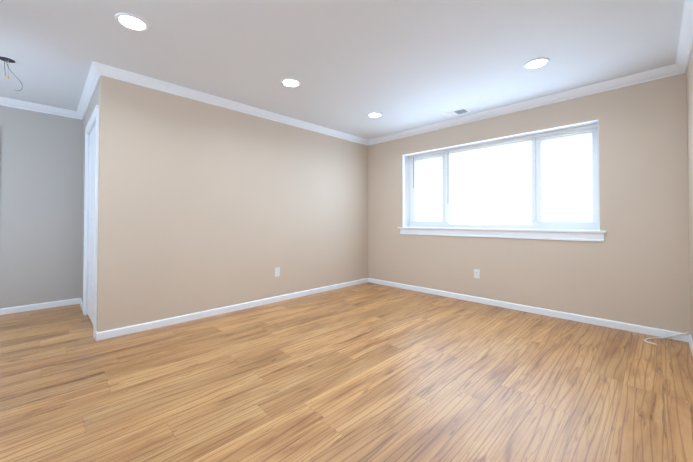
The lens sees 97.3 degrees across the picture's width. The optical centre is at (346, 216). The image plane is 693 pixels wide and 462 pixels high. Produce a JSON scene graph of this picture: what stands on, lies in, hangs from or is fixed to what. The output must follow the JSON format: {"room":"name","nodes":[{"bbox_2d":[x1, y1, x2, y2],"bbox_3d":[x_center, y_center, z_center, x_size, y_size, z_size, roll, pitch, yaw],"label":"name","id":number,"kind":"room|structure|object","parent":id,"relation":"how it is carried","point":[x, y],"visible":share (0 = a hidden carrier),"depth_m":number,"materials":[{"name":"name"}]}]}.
{"room":"empty living room","nodes":[
{"label":"empty living room","id":0,"kind":"room"},
{"bbox_2d":[0,105,82,308],"bbox_3d":[-4.313,-0.117,3.106,2.680,2.440,0.120,1,-1,-45],"label":"wall","id":1,"kind":"structure","parent":0,"point":[40,200],"depth_m":3.65,"materials":[{"name":"grey paint"}]},
{"bbox_2d":[0,97,75,118],"bbox_3d":[-4.290,-1.298,3.016,2.560,0.080,0.066,1,-1,-45],"label":"crown molding","id":2,"kind":"structure","parent":1,"relation":"attached to","point":[14,103],"depth_m":3.62,"materials":[{"name":"white wood"}]},
{"bbox_2d":[0,298,82,314],"bbox_3d":[-3.445,1.073,3.451,0.700,0.070,0.595,1,-1,-45],"label":"baseboard","id":3,"kind":"structure","parent":1,"relation":"attached to","point":[17,309],"depth_m":3.64,"materials":[{"name":"white wood"}]},
{"bbox_2d":[81,81,98,300],"bbox_3d":[-2.803,-0.112,3.406,0.120,2.440,1.590,1,-1,-45],"label":"wall","id":4,"kind":"structure","parent":0,"point":[94,101],"depth_m":3.75,"materials":[{"name":"beige paint"}]},
{"bbox_2d":[76,76,99,119],"bbox_3d":[-2.805,-1.294,3.294,0.066,0.080,1.590,1,-1,-45],"label":"crown molding","id":5,"kind":"structure","parent":4,"relation":"attached to","point":[91,83],"depth_m":3.26,"materials":[{"name":"white wood"}]},
{"bbox_2d":[83,105,98,337],"bbox_3d":[-2.581,0.047,3.166,0.142,2.115,1.000,1,-1,-45],"label":"door frame","id":6,"kind":"structure","parent":4,"relation":"attached to","point":[93,120],"depth_m":3.36,"materials":[{"name":"white wood"}]},
{"bbox_2d":[88,124,95,323],"bbox_3d":[-2.596,0.081,3.150,0.039,2.029,0.854,1,-1,-45],"label":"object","id":7,"kind":"object","parent":4,"relation":"attached to","point":[91,235],"visible":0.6,"depth_m":3.22,"materials":[{"name":"white wood"}]},
{"bbox_2d":[97,75,367,331],"bbox_3d":[-0.953,-0.103,4.044,3.640,2.440,0.120,1,-1,-45],"label":"wall","id":8,"kind":"structure","parent":0,"point":[202,206],"depth_m":3.41,"materials":[{"name":"beige paint"}]},
{"bbox_2d":[88,61,367,145],"bbox_3d":[-0.939,-1.285,3.944,3.626,0.080,0.066,1,-1,-45],"label":"crown molding","id":9,"kind":"structure","parent":8,"relation":"attached to","point":[97,70],"depth_m":3.33,"materials":[{"name":"white wood"}]},
{"bbox_2d":[95,278,367,340],"bbox_3d":[-0.924,1.081,3.974,3.633,0.070,0.029,1,-1,-45],"label":"baseboard","id":10,"kind":"structure","parent":8,"relation":"attached to","point":[107,334],"depth_m":3.37,"materials":[{"name":"white wood"}]},
{"bbox_2d":[275,267,279,276],"bbox_3d":[-0.904,0.731,3.991,0.070,0.115,0.007,1,-1,-45],"label":"electrical outlet","id":11,"kind":"object","parent":8,"relation":"attached to","point":[277,271],"visible":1,"depth_m":3.99,"materials":[{"name":"white plastic"}]},
{"bbox_2d":[0,0,684,139],"bbox_3d":[-1.050,-1.396,2.476,6.620,0.100,5.650,1,-1,-45],"label":"ceiling","id":12,"kind":"structure","parent":0,"point":[399,65],"depth_m":2.48,"materials":[{"name":"white paint"}]},
{"bbox_2d":[0,57,14,62],"bbox_3d":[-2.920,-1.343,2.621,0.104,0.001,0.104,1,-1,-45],"label":"junction box","id":13,"kind":"object","parent":12,"relation":"attached to","point":[7,59],"visible":0.85,"depth_m":2.62,"materials":[{"name":"grey metal"}]},
{"bbox_2d":[115,13,148,31],"bbox_3d":[-1.492,-1.347,2.125,0.197,0.008,0.197,1,-1,-45],"label":"recessed light","id":14,"kind":"object","parent":12,"relation":"in","point":[131,22],"visible":1,"depth_m":2.12,"materials":[{"name":"white"}]},
{"bbox_2d":[281,78,300,87],"bbox_3d":[-0.558,-1.334,3.058,0.197,0.008,0.197,1,-1,-45],"label":"recessed light","id":15,"kind":"object","parent":12,"relation":"in","point":[290,82],"visible":1,"depth_m":3.04,"materials":[{"name":"white"}]},
{"bbox_2d":[367,112,381,117],"bbox_3d":[0.369,-1.320,3.983,0.197,0.008,0.197,1,-1,-45],"label":"recessed light","id":16,"kind":"object","parent":12,"relation":"in","point":[374,114],"visible":0.94,"depth_m":3.96,"materials":[{"name":"white"}]},
{"bbox_2d":[442,108,469,116],"bbox_3d":[1.399,-1.318,3.901,0.175,0.014,0.302,1,-1,-45],"label":"ceiling vent","id":17,"kind":"object","parent":12,"relation":"in","point":[456,112],"visible":1,"depth_m":3.88,"materials":[{"name":"white plastic"}]},
{"bbox_2d":[523,57,549,68],"bbox_3d":[1.669,-1.339,2.682,0.197,0.008,0.197,1,-1,-45],"label":"recessed light","id":18,"kind":"object","parent":12,"relation":"in","point":[536,63],"visible":1,"depth_m":2.67,"materials":[{"name":"white"}]},
{"bbox_2d":[0,282,692,461],"bbox_3d":[-1.050,1.143,2.438,6.620,0.100,5.650,1,-1,-45],"label":"floor","id":19,"kind":"structure","parent":0,"point":[368,372],"depth_m":1.93,"materials":[{"name":"brown wood"}]},
{"bbox_2d":[644,332,686,344],"bbox_3d":[2.776,1.051,2.647,0.288,0.091,0.280,1,-1,-45],"label":"cable","id":20,"kind":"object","parent":19,"relation":"on","point":[658,337],"depth_m":2.70,"materials":[{"name":"white"}]},
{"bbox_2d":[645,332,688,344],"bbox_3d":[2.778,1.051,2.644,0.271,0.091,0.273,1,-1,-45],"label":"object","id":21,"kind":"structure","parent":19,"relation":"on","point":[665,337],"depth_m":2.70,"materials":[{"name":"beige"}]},
{"bbox_2d":[368,73,689,333],"bbox_3d":[1.186,-0.093,4.690,0.300,2.440,5.650,1,-1,-45],"label":"wall","id":22,"kind":"structure","parent":0,"point":[633,268],"depth_m":3.09,"materials":[{"name":"beige paint"}]},
{"bbox_2d":[474,269,479,278],"bbox_3d":[1.689,0.748,3.956,0.007,0.115,0.070,1,-1,-45],"label":"electrical outlet","id":23,"kind":"object","parent":22,"relation":"attached to","point":[476,273],"visible":1,"depth_m":3.96,"materials":[{"name":"white plastic"}]},
{"bbox_2d":[403,119,599,230],"bbox_3d":[1.795,-0.407,4.013,0.200,1.133,2.386,1,-1,-45],"label":"liner","id":24,"kind":"object","parent":22,"relation":"attached to","point":[406,190],"visible":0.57,"depth_m":4.28,"materials":[{"name":"white wood"}]},
{"bbox_2d":[397,227,606,232],"bbox_3d":[1.773,0.170,4.004,0.232,0.022,2.520,1,-1,-45],"label":"window sill","id":25,"kind":"structure","parent":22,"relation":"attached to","point":[550,230],"depth_m":3.65,"materials":[{"name":"white wood"}]},
{"bbox_2d":[400,228,603,241],"bbox_3d":[1.716,0.226,3.931,0.016,0.092,2.458,1,-1,-45],"label":"trim","id":26,"kind":"structure","parent":22,"relation":"attached to","point":[578,236],"depth_m":3.64,"materials":[{"name":"white wood"}]},
{"bbox_2d":[410,127,598,229],"bbox_3d":[1.891,-0.406,4.110,0.068,1.133,2.386,1,-1,-45],"label":"window","id":27,"kind":"structure","parent":22,"relation":"in","point":[580,226],"depth_m":3.70,"materials":[{"name":"white plastic"}]},
{"bbox_2d":[409,151,443,221],"bbox_3d":[1.210,-0.431,4.664,0.056,1.051,0.583,1,-1,-45],"label":"window blind","id":28,"kind":"object","parent":27,"relation":"attached to","point":[437,217],"visible":0.88,"depth_m":4.66,"materials":[{"name":"white plastic"}]},
{"bbox_2d":[443,135,535,222],"bbox_3d":[1.831,-0.441,4.041,0.056,1.051,1.169,1,-1,-45],"label":"window blind","id":29,"kind":"object","parent":27,"relation":"attached to","point":[502,216],"visible":0.88,"depth_m":3.99,"materials":[{"name":"white plastic"}]},
{"bbox_2d":[535,124,598,222],"bbox_3d":[2.461,-0.450,3.431,0.029,1.051,0.576,1,-1,-45],"label":"window blind","id":30,"kind":"object","parent":27,"relation":"attached to","point":[584,209],"visible":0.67,"depth_m":3.41,"materials":[{"name":"white plastic"}]},
{"bbox_2d":[368,65,679,145],"bbox_3d":[1.636,-1.284,3.997,0.066,0.080,3.630,1,-1,-45],"label":"crown molding","id":31,"kind":"structure","parent":22,"relation":"attached to","point":[666,71],"depth_m":3.41,"materials":[{"name":"white wood"}]},
{"bbox_2d":[368,278,686,341],"bbox_3d":[1.671,1.081,3.966,0.013,0.070,3.674,1,-1,-45],"label":"baseboard","id":32,"kind":"structure","parent":22,"relation":"attached to","point":[564,315],"depth_m":3.37,"materials":[{"name":"white wood"}]},
{"bbox_2d":[686,45,692,339],"bbox_3d":[0.840,-0.156,0.437,6.200,2.440,0.120,1,-1,-45],"label":"wall","id":33,"kind":"structure","parent":0,"point":[689,82],"depth_m":2.50,"materials":[{"name":"beige paint"}]},
{"bbox_2d":[672,0,692,75],"bbox_3d":[0.774,-1.335,0.520,6.200,0.080,0.066,1,-1,-45],"label":"crown molding","id":34,"kind":"structure","parent":33,"relation":"attached to","point":[685,43],"depth_m":2.27,"materials":[{"name":"white wood"}]},
{"bbox_2d":[687,334,692,355],"bbox_3d":[0.793,1.029,0.466,6.200,0.070,0.013,1,-1,-45],"label":"baseboard","id":35,"kind":"structure","parent":33,"relation":"attached to","point":[689,339],"depth_m":2.53,"materials":[{"name":"white wood"}]},
{"label":"outside","id":36,"kind":"structure","parent":0,"visible":0},
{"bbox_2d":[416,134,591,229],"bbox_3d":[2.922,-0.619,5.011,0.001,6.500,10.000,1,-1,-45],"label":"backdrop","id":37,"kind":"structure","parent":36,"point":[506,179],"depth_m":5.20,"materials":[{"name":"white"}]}
]}

